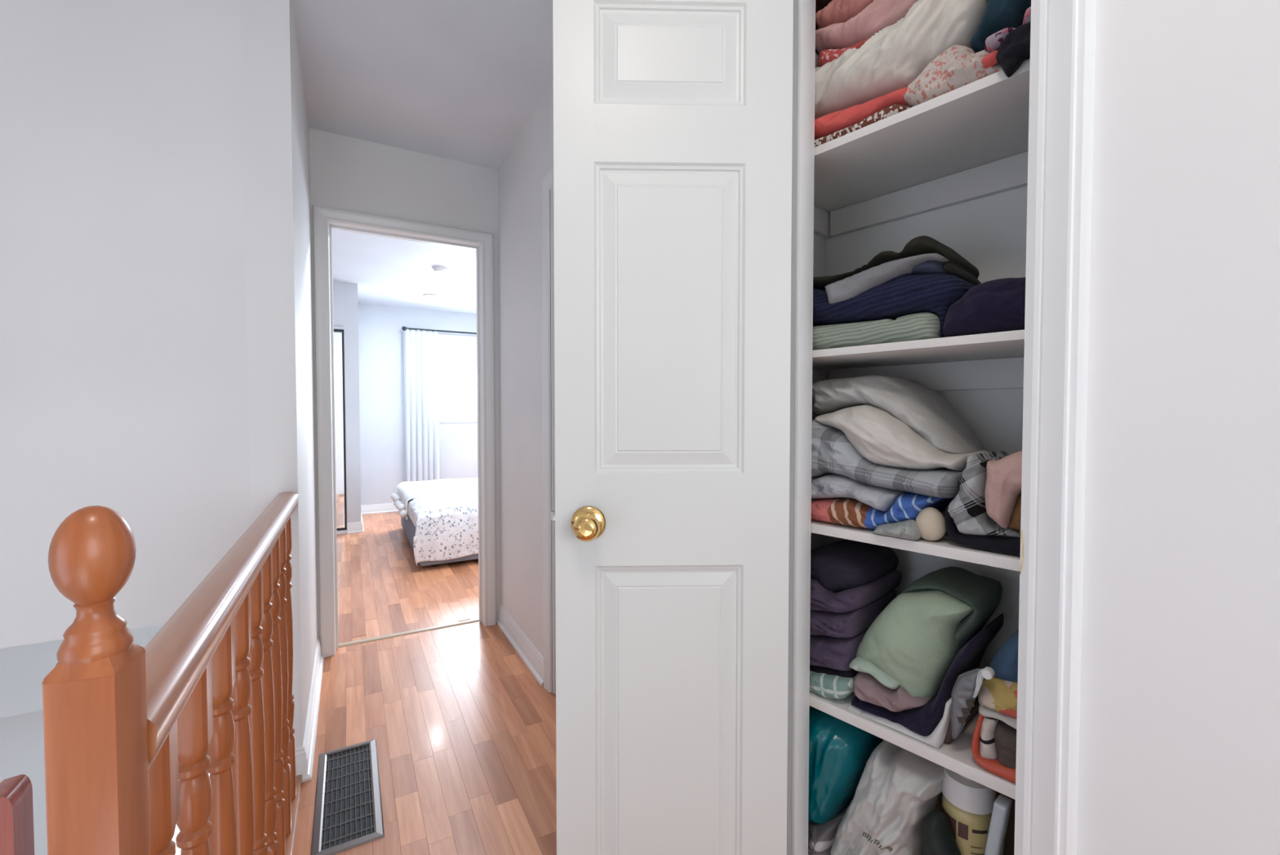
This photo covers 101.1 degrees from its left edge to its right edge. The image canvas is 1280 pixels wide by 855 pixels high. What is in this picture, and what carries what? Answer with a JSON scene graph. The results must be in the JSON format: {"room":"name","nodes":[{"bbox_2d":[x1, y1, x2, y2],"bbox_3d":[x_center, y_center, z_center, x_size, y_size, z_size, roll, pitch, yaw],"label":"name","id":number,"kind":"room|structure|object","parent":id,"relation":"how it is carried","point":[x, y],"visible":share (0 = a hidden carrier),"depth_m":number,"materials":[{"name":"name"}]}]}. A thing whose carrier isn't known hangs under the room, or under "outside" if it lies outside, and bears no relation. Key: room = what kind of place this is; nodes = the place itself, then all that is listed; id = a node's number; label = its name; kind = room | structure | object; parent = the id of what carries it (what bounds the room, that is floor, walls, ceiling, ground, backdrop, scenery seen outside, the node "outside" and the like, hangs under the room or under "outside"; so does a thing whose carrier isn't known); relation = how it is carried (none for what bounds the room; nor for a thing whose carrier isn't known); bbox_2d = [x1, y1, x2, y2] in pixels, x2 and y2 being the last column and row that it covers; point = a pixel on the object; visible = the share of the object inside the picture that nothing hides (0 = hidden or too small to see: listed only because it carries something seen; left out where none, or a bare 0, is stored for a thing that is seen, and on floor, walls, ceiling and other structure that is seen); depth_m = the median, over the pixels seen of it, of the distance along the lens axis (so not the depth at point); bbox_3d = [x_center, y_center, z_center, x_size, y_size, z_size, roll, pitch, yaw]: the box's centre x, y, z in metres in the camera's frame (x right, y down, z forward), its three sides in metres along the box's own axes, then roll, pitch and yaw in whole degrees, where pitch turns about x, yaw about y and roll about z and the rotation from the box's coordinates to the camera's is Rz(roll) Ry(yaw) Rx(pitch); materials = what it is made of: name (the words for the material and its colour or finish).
{"room":"upstairs hallway","nodes":[
{"label":"upstairs hallway","id":0,"kind":"room"},
{"bbox_2d":[0,710,47,854],"bbox_3d":[-2.362,2.054,2.373,1.350,3.050,0.100,-1,2,-29],"label":"wall","id":1,"kind":"structure","parent":0,"point":[21,735],"depth_m":2.20,"materials":[{"name":"paint"}]},
{"bbox_2d":[0,0,250,648],"bbox_3d":[-1.772,-0.387,1.272,1.340,1.890,0.100,-1,2,-29],"label":"wall","id":2,"kind":"structure","parent":0,"point":[124,380],"depth_m":1.42,"materials":[{"name":"paint"}]},
{"bbox_2d":[0,128,501,718],"bbox_3d":[-0.974,-0.153,2.789,4.400,2.440,0.110,-1,2,-29],"label":"wall","id":3,"kind":"structure","parent":0,"point":[347,173],"depth_m":2.54,"materials":[{"name":"paint"}]},
{"bbox_2d":[312,204,496,657],"bbox_3d":[-1.165,0.023,2.678,0.818,2.094,0.129,-1,2,-29],"label":"door frame","id":4,"kind":"structure","parent":3,"relation":"attached to","point":[325,220],"depth_m":2.53,"materials":[{"name":"white wood"}]},
{"bbox_2d":[240,0,317,747],"bbox_3d":[-1.335,-0.122,1.996,0.120,2.460,0.930,-1,2,-29],"label":"wall","id":5,"kind":"structure","parent":0,"point":[276,128],"depth_m":1.59,"materials":[{"name":"paint"}]},
{"bbox_2d":[295,637,324,782],"bbox_3d":[-1.313,1.038,2.014,0.144,0.100,0.934,-1,2,-29],"label":"baseboard","id":6,"kind":"structure","parent":5,"relation":"attached to","point":[304,754],"depth_m":1.83,"materials":[{"name":"white wood"}]},
{"bbox_2d":[333,281,360,522],"bbox_3d":[-3.669,-0.181,5.069,1.692,2.370,1.009,-1,2,-29],"label":"wall","id":7,"kind":"structure","parent":0,"point":[345,304],"depth_m":5.00,"materials":[{"name":"paint"}]},
{"bbox_2d":[333,324,346,533],"bbox_3d":[-3.271,0.030,4.749,1.072,1.967,0.066,-1,2,-29],"label":"mirror door","id":8,"kind":"structure","parent":7,"relation":"in","point":[339,355],"depth_m":4.99,"materials":[{"name":"black mirror"}]},
{"bbox_2d":[346,512,364,533],"bbox_3d":[-2.965,0.943,5.477,0.144,0.100,1.034,-1,2,-29],"label":"baseboard","id":9,"kind":"structure","parent":7,"relation":"attached to","point":[354,526],"depth_m":5.04,"materials":[{"name":"white wood"}]},
{"bbox_2d":[332,229,476,313],"bbox_3d":[-1.933,-1.401,4.488,4.400,0.100,3.850,-1,2,-29],"label":"ceiling","id":10,"kind":"structure","parent":0,"point":[386,271],"depth_m":4.59,"materials":[{"name":"paint"}]},
{"bbox_2d":[422,293,439,300],"bbox_3d":[-2.178,-1.356,5.502,0.163,0.044,0.163,-1,2,-29],"label":"recessed light","id":11,"kind":"object","parent":10,"relation":"in","point":[430,296],"visible":1,"depth_m":5.46,"materials":[{"name":"white plastic"}]},
{"bbox_2d":[431,266,448,273],"bbox_3d":[-1.694,-1.332,4.466,0.127,0.035,0.127,-1,2,-29],"label":"smoke detector","id":12,"kind":"object","parent":10,"relation":"attached to","point":[440,269],"visible":1,"depth_m":4.43,"materials":[{"name":"white plastic"}]},
{"bbox_2d":[337,511,479,647],"bbox_3d":[-1.911,1.035,4.516,4.200,0.030,3.750,-1,2,-29],"label":"floor","id":13,"kind":"structure","parent":0,"point":[382,589],"depth_m":3.50,"materials":[{"name":"laminate"}]},
{"bbox_2d":[400,498,478,566],"bbox_3d":[-1.080,0.806,5.012,2.060,0.400,1.625,-1,2,-29],"label":"bed","id":14,"kind":"object","parent":13,"relation":"on","point":[407,525],"visible":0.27,"depth_m":4.14,"materials":[{"name":"grey fabric"}]},
{"bbox_2d":[390,477,477,519],"bbox_3d":[-1.315,0.632,5.227,2.059,0.216,1.049,-1,2,-29],"label":"throw blanket","id":15,"kind":"object","parent":14,"relation":"on","point":[406,491],"visible":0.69,"depth_m":4.72,"materials":[{"name":"white fabric"}]},
{"bbox_2d":[407,493,478,565],"bbox_3d":[-0.872,0.773,4.534,2.061,0.406,0.702,-1,2,-29],"label":"duvet","id":16,"kind":"object","parent":14,"relation":"on","point":[446,528],"visible":0.38,"depth_m":3.88,"materials":[{"name":"fabric"}]},
{"bbox_2d":[358,303,477,505],"bbox_3d":[-2.841,-0.211,6.162,4.400,2.370,0.100,-1,2,-29],"label":"wall","id":17,"kind":"structure","parent":0,"point":[380,332],"depth_m":6.08,"materials":[{"name":"paint"}]},
{"bbox_2d":[360,502,398,514],"bbox_3d":[-2.071,0.914,6.548,2.510,0.100,0.024,-1,2,-29],"label":"baseboard","id":18,"kind":"structure","parent":17,"relation":"attached to","point":[387,507],"depth_m":6.03,"materials":[{"name":"white wood"}]},
{"bbox_2d":[401,326,476,333],"bbox_3d":[-1.859,-1.134,6.558,2.035,0.084,0.114,-1,2,-29],"label":"curtain rod","id":19,"kind":"object","parent":17,"relation":"attached to","point":[404,328],"visible":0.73,"depth_m":6.22,"materials":[{"name":"black metal"}]},
{"bbox_2d":[404,328,439,481],"bbox_3d":[-2.552,-0.096,6.167,0.374,2.080,0.039,-1,2,-29],"label":"curtain","id":20,"kind":"object","parent":19,"relation":"hanging from","point":[421,396],"visible":0.83,"depth_m":6.15,"materials":[{"name":"white fabric"}]},
{"bbox_2d":[438,333,477,422],"bbox_3d":[-1.744,-0.601,6.721,1.650,1.060,0.105,-1,2,-29],"label":"window","id":21,"kind":"structure","parent":17,"relation":"in","point":[442,417],"depth_m":6.37,"materials":[{"name":"white plastic"}]},
{"bbox_2d":[440,338,476,345],"bbox_3d":[-1.737,-1.045,6.696,1.526,0.049,0.030,-1,2,-29],"label":"blind cassette","id":22,"kind":"object","parent":21,"relation":"attached to","point":[442,341],"visible":0.44,"depth_m":6.42,"materials":[{"name":"white plastic"}]},
{"bbox_2d":[291,0,553,169],"bbox_3d":[0.083,-1.357,0.329,3.900,0.100,5.160,-1,2,-29],"label":"ceiling","id":23,"kind":"structure","parent":0,"point":[456,80],"depth_m":1.99,"materials":[{"name":"paint"}]},
{"bbox_2d":[292,621,556,854],"bbox_3d":[0.054,1.144,0.538,1.015,0.030,5.034,-1,2,-29],"label":"floor","id":24,"kind":"structure","parent":0,"point":[464,730],"depth_m":1.84,"materials":[{"name":"laminate"}]},
{"bbox_2d":[41,505,150,854],"bbox_3d":[-0.404,0.595,0.404,0.045,1.075,0.045,0,2,-17],"label":"newel post","id":25,"kind":"object","parent":24,"relation":"on","point":[95,700],"visible":1,"depth_m":0.38,"materials":[{"name":"brown wood"}]},
{"bbox_2d":[143,491,302,854],"bbox_3d":[-0.748,0.664,1.025,0.058,0.902,1.373,-1,2,-29],"label":"stair railing","id":26,"kind":"object","parent":24,"relation":"on","point":[220,704],"visible":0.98,"depth_m":0.76,"materials":[{"name":"brown wood"}]},
{"bbox_2d":[310,738,384,854],"bbox_3d":[-0.882,1.096,1.591,0.172,0.007,0.485,-1,2,-29],"label":"floor vent","id":27,"kind":"object","parent":24,"relation":"in","point":[348,814],"visible":1,"depth_m":1.55,"materials":[{"name":"grey metal"}]},
{"bbox_2d":[338,617,479,647],"bbox_3d":[-1.187,1.064,2.747,0.690,0.008,0.040,-1,2,-29],"label":"threshold","id":28,"kind":"object","parent":24,"relation":"on","point":[431,628],"visible":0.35,"depth_m":2.73,"materials":[{"name":"brown wood"}]},
{"bbox_2d":[497,0,798,854],"bbox_3d":[-0.204,-0.130,1.943,0.103,2.440,2.118,-1,2,-29],"label":"wall","id":29,"kind":"structure","parent":0,"point":[521,173],"depth_m":2.42,"materials":[{"name":"paint"}]},
{"bbox_2d":[497,604,543,685],"bbox_3d":[-0.587,1.024,2.542,0.024,0.100,0.755,-1,2,-29],"label":"baseboard","id":30,"kind":"structure","parent":29,"relation":"attached to","point":[531,655],"depth_m":2.48,"materials":[{"name":"white wood"}]},
{"bbox_2d":[541,166,555,693],"bbox_3d":[-0.110,0.048,1.761,0.119,2.094,1.013,-1,2,-29],"label":"door frame","id":31,"kind":"structure","parent":29,"relation":"in","point":[547,182],"depth_m":2.13,"materials":[{"name":"paint"}]},
{"bbox_2d":[809,664,859,677],"bbox_3d":[0.439,0.506,1.159,0.206,0.051,0.152,-1,2,-42],"label":"cloth","id":32,"kind":"object","parent":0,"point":[851,673],"visible":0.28,"depth_m":1.06,"materials":[{"name":"black fabric"}]},
{"bbox_2d":[809,627,868,670],"bbox_3d":[0.433,0.466,1.161,0.239,0.096,0.162,-1,2,-42],"label":"towel","id":33,"kind":"object","parent":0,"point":[825,651],"visible":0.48,"depth_m":1.06,"materials":[{"name":"purple fabric"}]},
{"bbox_2d":[809,589,896,637],"bbox_3d":[0.437,0.405,1.158,0.236,0.093,0.165,-1,2,-42],"label":"towel","id":34,"kind":"object","parent":33,"relation":"on","point":[850,624],"visible":0.51,"depth_m":1.07,"materials":[{"name":"purple fabric"}]},
{"bbox_2d":[810,569,902,613],"bbox_3d":[0.441,0.355,1.155,0.236,0.080,0.180,-1,2,-42],"label":"towel","id":35,"kind":"object","parent":34,"relation":"on","point":[822,598],"visible":0.46,"depth_m":1.07,"materials":[{"name":"purple fabric"}]},
{"bbox_2d":[810,538,898,591],"bbox_3d":[0.444,0.304,1.173,0.212,0.094,0.190,-1,2,-41],"label":"towel","id":36,"kind":"object","parent":35,"relation":"on","point":[844,564],"visible":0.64,"depth_m":1.09,"materials":[{"name":"fabric"}]},
{"bbox_2d":[810,0,1279,854],"bbox_3d":[1.344,-0.080,0.121,0.430,2.440,3.067,-1,2,-42],"label":"wall","id":37,"kind":"structure","parent":0,"point":[1180,725],"depth_m":0.61,"materials":[{"name":"paint"}]},
{"bbox_2d":[551,0,793,854],"bbox_3d":[0.062,0.101,0.953,0.449,2.008,0.095,0,2,-2],"label":"door","id":38,"kind":"structure","parent":37,"relation":"in","point":[673,119],"depth_m":0.96,"materials":[{"name":"paint"}]},
{"bbox_2d":[808,690,1015,799],"bbox_3d":[0.572,0.593,1.066,0.309,0.084,0.615,-1,2,-42],"label":"closet shelf","id":39,"kind":"object","parent":37,"relation":"attached to","point":[957,756],"visible":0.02,"depth_m":0.93,"materials":[{"name":"paint"}]},
{"bbox_2d":[809,670,855,698],"bbox_3d":[0.439,0.520,1.149,0.226,0.056,0.147,-1,2,-42],"label":"checked cloth","id":40,"kind":"object","parent":39,"relation":"on","point":[828,686],"visible":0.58,"depth_m":1.05,"materials":[{"name":"green fabric"}]},
{"bbox_2d":[846,697,951,748],"bbox_3d":[0.536,0.507,1.026,0.201,0.089,0.185,-1,2,-41],"label":"tray","id":41,"kind":"object","parent":39,"relation":"on","point":[935,739],"visible":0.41,"depth_m":0.92,"materials":[{"name":"white plastic"}]},
{"bbox_2d":[851,613,1004,736],"bbox_3d":[0.558,0.452,1.026,0.228,0.200,0.212,-1,2,-42],"label":"folded cloth","id":42,"kind":"object","parent":39,"relation":"on","point":[922,720],"visible":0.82,"depth_m":0.93,"materials":[{"name":"fabric"}]},
{"bbox_2d":[853,671,932,711],"bbox_3d":[0.524,0.501,1.042,0.212,0.058,0.131,-1,2,-42],"label":"towel","id":43,"kind":"object","parent":42,"relation":"on","point":[867,687],"visible":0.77,"depth_m":0.98,"materials":[{"name":"pink fabric"}]},
{"bbox_2d":[848,656,899,688],"bbox_3d":[0.486,0.465,1.040,0.146,0.038,0.098,-1,2,-42],"label":"towel","id":44,"kind":"object","parent":43,"relation":"on","point":[860,664],"visible":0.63,"depth_m":0.99,"materials":[{"name":"green fabric"}]},
{"bbox_2d":[856,589,973,697],"bbox_3d":[0.548,0.404,1.035,0.226,0.216,0.212,-1,2,-42],"label":"bath towel","id":45,"kind":"object","parent":43,"relation":"on","point":[911,640],"visible":0.86,"depth_m":0.95,"materials":[{"name":"green fabric"}]},
{"bbox_2d":[900,566,1002,653],"bbox_3d":[0.593,0.346,1.012,0.161,0.130,0.146,-1,2,-42],"label":"towel","id":46,"kind":"object","parent":45,"relation":"on","point":[983,593],"visible":0.97,"depth_m":0.96,"materials":[{"name":"fabric"}]},
{"bbox_2d":[943,677,984,743],"bbox_3d":[0.603,0.512,0.977,0.181,0.081,0.023,-1,2,-42],"label":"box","id":47,"kind":"object","parent":39,"relation":"on","point":[948,738],"visible":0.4,"depth_m":0.96,"materials":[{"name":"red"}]},
{"bbox_2d":[951,666,995,738],"bbox_3d":[0.548,0.458,0.868,0.022,0.143,0.064,-1,2,-29],"label":"cloth","id":48,"kind":"object","parent":39,"relation":"on","point":[968,684],"visible":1,"depth_m":0.87,"materials":[{"name":"grey fabric"}]},
{"bbox_2d":[971,713,1015,782],"bbox_3d":[0.646,0.511,0.899,0.201,0.087,0.087,-1,2,-41],"label":"tray","id":49,"kind":"object","parent":39,"relation":"on","point":[993,766],"visible":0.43,"depth_m":0.85,"materials":[{"name":"orange plastic"}]},
{"bbox_2d":[979,716,999,759],"bbox_3d":[0.621,0.508,0.906,0.164,0.071,0.027,-1,2,-42],"label":"cloth","id":50,"kind":"object","parent":49,"relation":"in","point":[987,743],"visible":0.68,"depth_m":0.85,"materials":[{"name":"white fabric"}]},
{"bbox_2d":[994,720,1016,768],"bbox_3d":[0.641,0.513,0.882,0.166,0.070,0.056,-1,2,-42],"label":"cloth","id":51,"kind":"object","parent":49,"relation":"in","point":[1005,735],"visible":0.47,"depth_m":0.83,"materials":[{"name":"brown fabric"}]},
{"bbox_2d":[978,704,1017,728],"bbox_3d":[0.644,0.468,0.897,0.188,0.026,0.077,-1,2,-42],"label":"cloth","id":52,"kind":"object","parent":51,"relation":"on","point":[984,711],"visible":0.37,"depth_m":0.85,"materials":[{"name":"grey fabric"}]},
{"bbox_2d":[977,675,1017,717],"bbox_3d":[0.644,0.435,0.901,0.192,0.062,0.080,-1,2,-42],"label":"cloth","id":53,"kind":"object","parent":52,"relation":"on","point":[1000,695],"visible":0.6,"depth_m":0.85,"materials":[{"name":"yellow fabric"}]},
{"bbox_2d":[989,628,1018,682],"bbox_3d":[0.650,0.372,0.905,0.160,0.103,0.065,-1,2,-41],"label":"folded garment","id":54,"kind":"object","parent":53,"relation":"on","point":[1004,663],"visible":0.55,"depth_m":0.86,"materials":[{"name":"blue fabric"}]},
{"bbox_2d":[810,514,1020,571],"bbox_3d":[0.572,0.237,1.056,0.309,0.081,0.615,-1,2,-42],"label":"closet shelf","id":55,"kind":"object","parent":37,"relation":"attached to","point":[944,547],"visible":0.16,"depth_m":0.92,"materials":[{"name":"paint"}]},
{"bbox_2d":[811,492,955,528],"bbox_3d":[0.480,0.156,1.093,0.236,0.078,0.305,-1,2,-42],"label":"striped cloth","id":56,"kind":"object","parent":55,"relation":"on","point":[851,512],"visible":0.68,"depth_m":1.00,"materials":[{"name":"fabric"}]},
{"bbox_2d":[811,473,908,511],"bbox_3d":[0.472,0.128,1.128,0.277,0.068,0.241,-1,2,-42],"label":"sheet","id":57,"kind":"object","parent":56,"relation":"on","point":[833,485],"visible":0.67,"depth_m":1.02,"materials":[{"name":"white fabric"}]},
{"bbox_2d":[811,419,963,497],"bbox_3d":[0.504,0.050,1.091,0.277,0.138,0.344,-1,2,-42],"label":"folded blanket","id":58,"kind":"object","parent":57,"relation":"on","point":[832,452],"visible":0.61,"depth_m":1.00,"materials":[{"name":"grey fabric"}]},
{"bbox_2d":[814,404,987,471],"bbox_3d":[0.507,0.016,1.045,0.218,0.122,0.282,-1,2,-42],"label":"folded blanket","id":59,"kind":"object","parent":58,"relation":"on","point":[877,434],"visible":0.9,"depth_m":0.97,"materials":[{"name":"fabric"}]},
{"bbox_2d":[812,374,985,453],"bbox_3d":[0.519,-0.030,1.097,0.207,0.158,0.311,-1,2,-42],"label":"duvet","id":60,"kind":"object","parent":59,"relation":"on","point":[919,406],"visible":0.84,"depth_m":1.02,"materials":[{"name":"grey fabric"}]},
{"bbox_2d":[873,519,921,540],"bbox_3d":[0.456,0.181,0.944,0.047,0.036,0.084,-1,2,-42],"label":"clear plastic bag","id":61,"kind":"object","parent":55,"relation":"on","point":[906,529],"visible":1,"depth_m":0.93,"materials":[{"name":"grey"}]},
{"bbox_2d":[915,506,946,540],"bbox_3d":[0.512,0.170,0.927,0.049,0.059,0.049,-1,2,-29],"label":"ball","id":62,"kind":"object","parent":55,"relation":"on","point":[931,522],"visible":0.98,"depth_m":0.91,"materials":[{"name":"beige plastic"}]},
{"bbox_2d":[945,506,1020,555],"bbox_3d":[0.635,0.168,0.911,0.203,0.064,0.138,-1,2,-42],"label":"pad","id":63,"kind":"object","parent":55,"relation":"on","point":[1004,544],"visible":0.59,"depth_m":0.85,"materials":[{"name":"fabric"}]},
{"bbox_2d":[1008,493,1021,530],"bbox_3d":[0.666,0.130,0.883,0.208,0.069,0.048,-1,2,-42],"label":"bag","id":64,"kind":"object","parent":63,"relation":"on","point":[1015,522],"visible":0.2,"depth_m":0.82,"materials":[{"name":"brown fabric"}]},
{"bbox_2d":[947,450,1020,537],"bbox_3d":[0.627,0.112,0.922,0.236,0.137,0.110,-1,2,-41],"label":"bedding","id":65,"kind":"object","parent":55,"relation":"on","point":[967,509],"visible":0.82,"depth_m":0.86,"materials":[{"name":"grey fabric"}]},
{"bbox_2d":[984,450,1022,528],"bbox_3d":[0.586,0.094,0.825,0.060,0.133,0.078,-1,2,-42],"label":"pink pillowcase","id":66,"kind":"object","parent":65,"relation":"on","point":[1004,475],"visible":0.77,"depth_m":0.82,"materials":[{"name":"fabric"}]},
{"bbox_2d":[812,329,1024,390],"bbox_3d":[0.572,-0.117,1.046,0.309,0.077,0.615,-1,2,-42],"label":"closet shelf","id":67,"kind":"object","parent":37,"relation":"attached to","point":[993,360],"visible":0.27,"depth_m":1.07,"materials":[{"name":"paint"}]},
{"bbox_2d":[812,312,940,350],"bbox_3d":[0.492,-0.187,1.090,0.246,0.059,0.298,-1,2,-42],"label":"towel","id":68,"kind":"object","parent":67,"relation":"on","point":[921,326],"visible":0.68,"depth_m":0.98,"materials":[{"name":"green fabric"}]},
{"bbox_2d":[813,272,975,337],"bbox_3d":[0.503,-0.230,1.081,0.252,0.140,0.346,-1,2,-42],"label":"folded blanket","id":69,"kind":"object","parent":68,"relation":"on","point":[907,294],"visible":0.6,"depth_m":0.95,"materials":[{"name":"blue fabric"}]},
{"bbox_2d":[825,253,948,303],"bbox_3d":[0.491,-0.273,1.017,0.167,0.066,0.215,-1,2,-41],"label":"towel","id":70,"kind":"object","parent":69,"relation":"on","point":[846,288],"visible":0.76,"depth_m":0.97,"materials":[{"name":"grey fabric"}]},
{"bbox_2d":[813,235,981,290],"bbox_3d":[0.493,-0.308,1.079,0.209,0.081,0.326,-1,2,-42],"label":"garment","id":71,"kind":"object","parent":70,"relation":"on","point":[957,265],"visible":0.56,"depth_m":0.96,"materials":[{"name":"fabric"}]},
{"bbox_2d":[911,260,946,274],"bbox_3d":[0.567,-0.285,0.992,0.202,0.029,0.066,-1,2,-42],"label":"towel","id":72,"kind":"object","parent":69,"relation":"on","point":[929,266],"visible":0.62,"depth_m":0.92,"materials":[{"name":"blue fabric"}]},
{"bbox_2d":[942,276,1025,337],"bbox_3d":[0.642,-0.199,0.915,0.250,0.093,0.161,-1,2,-42],"label":"bath towel","id":73,"kind":"object","parent":67,"relation":"on","point":[997,305],"visible":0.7,"depth_m":0.84,"materials":[{"name":"fabric"}]},
{"bbox_2d":[813,58,1030,239],"bbox_3d":[0.572,-0.520,1.035,0.309,0.079,0.615,-1,2,-42],"label":"closet shelf","id":74,"kind":"object","parent":37,"relation":"attached to","point":[969,142],"visible":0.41,"depth_m":1.06,"materials":[{"name":"paint"}]},
{"bbox_2d":[814,104,910,146],"bbox_3d":[0.480,-0.575,1.102,0.266,0.025,0.249,-1,2,-42],"label":"printed sheet","id":75,"kind":"object","parent":74,"relation":"on","point":[893,109],"visible":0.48,"depth_m":0.98,"materials":[{"name":"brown fabric"}]},
{"bbox_2d":[814,87,907,139],"bbox_3d":[0.483,-0.606,1.100,0.272,0.041,0.263,-1,2,-42],"label":"sheet","id":76,"kind":"object","parent":75,"relation":"on","point":[826,125],"visible":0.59,"depth_m":1.00,"materials":[{"name":"red fabric"}]},
{"bbox_2d":[814,0,987,119],"bbox_3d":[0.512,-0.698,1.075,0.310,0.140,0.390,-1,2,-41],"label":"duvet","id":77,"kind":"object","parent":76,"relation":"on","point":[894,57],"visible":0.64,"depth_m":0.94,"materials":[{"name":"fabric"}]},
{"bbox_2d":[814,52,818,68],"bbox_3d":[0.406,-0.779,1.164,0.208,0.080,0.066,-1,2,-42],"label":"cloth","id":78,"kind":"object","parent":77,"relation":"on","point":[816,54],"visible":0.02,"depth_m":1.09,"materials":[{"name":"fabric"}]},
{"bbox_2d":[815,0,832,53],"bbox_3d":[0.419,-0.911,1.183,0.170,0.152,0.138,-1,2,-42],"label":"blanket","id":79,"kind":"object","parent":78,"relation":"on","point":[820,4],"visible":0.06,"depth_m":1.11,"materials":[{"name":"brown fabric"}]},
{"bbox_2d":[817,36,871,66],"bbox_3d":[0.488,-0.741,1.098,0.260,0.042,0.133,-1,2,-42],"label":"sheet","id":80,"kind":"object","parent":77,"relation":"on","point":[824,56],"visible":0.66,"depth_m":1.04,"materials":[{"name":"fabric"}]},
{"bbox_2d":[815,0,919,53],"bbox_3d":[0.517,-0.778,1.067,0.273,0.076,0.249,-1,2,-41],"label":"blanket","id":81,"kind":"object","parent":77,"relation":"on","point":[879,15],"visible":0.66,"depth_m":0.99,"materials":[{"name":"fabric"}]},
{"bbox_2d":[815,0,874,29],"bbox_3d":[0.485,-0.832,1.094,0.263,0.070,0.152,-1,2,-42],"label":"sheet","id":82,"kind":"object","parent":81,"relation":"on","point":[837,11],"visible":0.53,"depth_m":1.03,"materials":[{"name":"fabric"}]},
{"bbox_2d":[971,0,1031,53],"bbox_3d":[0.661,-0.679,0.904,0.248,0.098,0.112,-1,2,-41],"label":"blanket","id":83,"kind":"object","parent":77,"relation":"on","point":[999,15],"visible":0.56,"depth_m":0.84,"materials":[{"name":"teal fabric"}]},
{"bbox_2d":[903,44,1002,107],"bbox_3d":[0.599,-0.603,0.959,0.281,0.083,0.165,-1,2,-42],"label":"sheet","id":84,"kind":"object","parent":74,"relation":"on","point":[958,66],"visible":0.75,"depth_m":0.87,"materials":[{"name":"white fabric"}]},
{"bbox_2d":[981,50,997,68],"bbox_3d":[0.543,-0.582,0.843,0.024,0.022,0.054,-1,2,-42],"label":"cloth","id":85,"kind":"object","parent":84,"relation":"on","point":[989,60],"visible":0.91,"depth_m":0.83,"materials":[{"name":"red fabric"}]},
{"bbox_2d":[984,6,1031,53],"bbox_3d":[0.642,-0.619,0.869,0.205,0.038,0.082,-1,2,-42],"label":"floral cloth","id":86,"kind":"object","parent":84,"relation":"on","point":[993,42],"visible":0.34,"depth_m":0.82,"materials":[{"name":"fabric"}]},
{"bbox_2d":[995,21,1031,77],"bbox_3d":[0.562,-0.562,0.778,0.030,0.066,0.065,-1,2,-42],"label":"cloth","id":87,"kind":"object","parent":74,"relation":"on","point":[1015,48],"visible":0.62,"depth_m":0.78,"materials":[{"name":"fabric"}]},
{"bbox_2d":[786,0,1096,854],"bbox_3d":[0.429,0.066,0.888,0.118,2.106,0.508,-1,2,-42],"label":"door frame","id":88,"kind":"structure","parent":37,"relation":"attached to","point":[1063,32],"depth_m":0.69,"materials":[{"name":"white wood"}]},
{"bbox_3d":[0.572,0.955,1.076,0.436,0.082,0.667,-1,2,-29],"label":"closet shelf","id":89,"kind":"object","parent":37,"relation":"attached to","visible":0},
{"bbox_2d":[808,802,850,854],"bbox_3d":[0.413,0.868,1.186,0.215,0.084,0.124,-1,2,-42],"label":"bag","id":90,"kind":"object","parent":89,"relation":"on","point":[821,837],"visible":0.36,"depth_m":1.10,"materials":[{"name":"grey plastic"}]},
{"bbox_2d":[808,705,884,823],"bbox_3d":[0.433,0.757,1.186,0.234,0.306,0.191,-1,2,-42],"label":"bag","id":91,"kind":"object","parent":89,"relation":"on","point":[839,750],"visible":0.43,"depth_m":1.09,"materials":[{"name":"teal plastic"}]},
{"bbox_2d":[830,739,945,854],"bbox_3d":[0.505,0.767,1.055,0.232,0.294,0.220,-1,2,-42],"label":"shopping bag","id":92,"kind":"object","parent":89,"relation":"on","point":[897,788],"visible":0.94,"depth_m":0.98,"materials":[{"name":"grey plastic"}]},
{"bbox_2d":[934,799,942,810],"bbox_3d":[0.608,0.727,1.043,0.102,0.045,0.028,-1,2,-42],"label":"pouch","id":93,"kind":"object","parent":92,"relation":"on","point":[939,806],"visible":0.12,"depth_m":1.01,"materials":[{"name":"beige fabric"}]},
{"bbox_2d":[921,808,960,854],"bbox_3d":[0.523,0.789,0.920,0.046,0.221,0.074,-1,2,-42],"label":"bag","id":94,"kind":"object","parent":89,"relation":"on","point":[938,837],"visible":1,"depth_m":0.91,"materials":[{"name":"black plastic"}]},
{"bbox_2d":[942,767,995,854],"bbox_3d":[0.588,0.764,0.948,0.083,0.305,0.083,-1,2,-29],"label":"bottle","id":95,"kind":"object","parent":89,"relation":"on","point":[967,804],"visible":0.7,"depth_m":0.91,"materials":[{"name":"beige plastic"}]},
{"bbox_2d":[984,794,1012,854],"bbox_3d":[0.589,0.714,0.874,0.050,0.216,0.042,-1,2,-42],"label":"box","id":96,"kind":"object","parent":89,"relation":"on","point":[1000,816],"visible":1,"depth_m":0.85,"materials":[{"name":"grey"}]},
{"bbox_2d":[995,791,1015,854],"bbox_3d":[0.704,0.788,1.090,0.050,0.249,0.410,-1,2,-42],"label":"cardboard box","id":97,"kind":"object","parent":89,"relation":"on","point":[1009,845],"visible":0.02,"depth_m":1.03,"materials":[{"name":"cardboard"}]},
{"bbox_3d":[-1.050,3.668,0.045,1.350,0.050,5.320,-1,2,-29],"label":"floor","id":98,"kind":"structure","parent":0,"visible":0},
{"bbox_2d":[0,773,34,854],"bbox_3d":[-1.050,2.105,0.906,0.050,3.028,0.060,-1,2,-29],"label":"lower newel","id":99,"kind":"object","parent":98,"relation":"on","point":[16,810],"visible":1,"depth_m":0.87,"materials":[{"name":"brown wood"}]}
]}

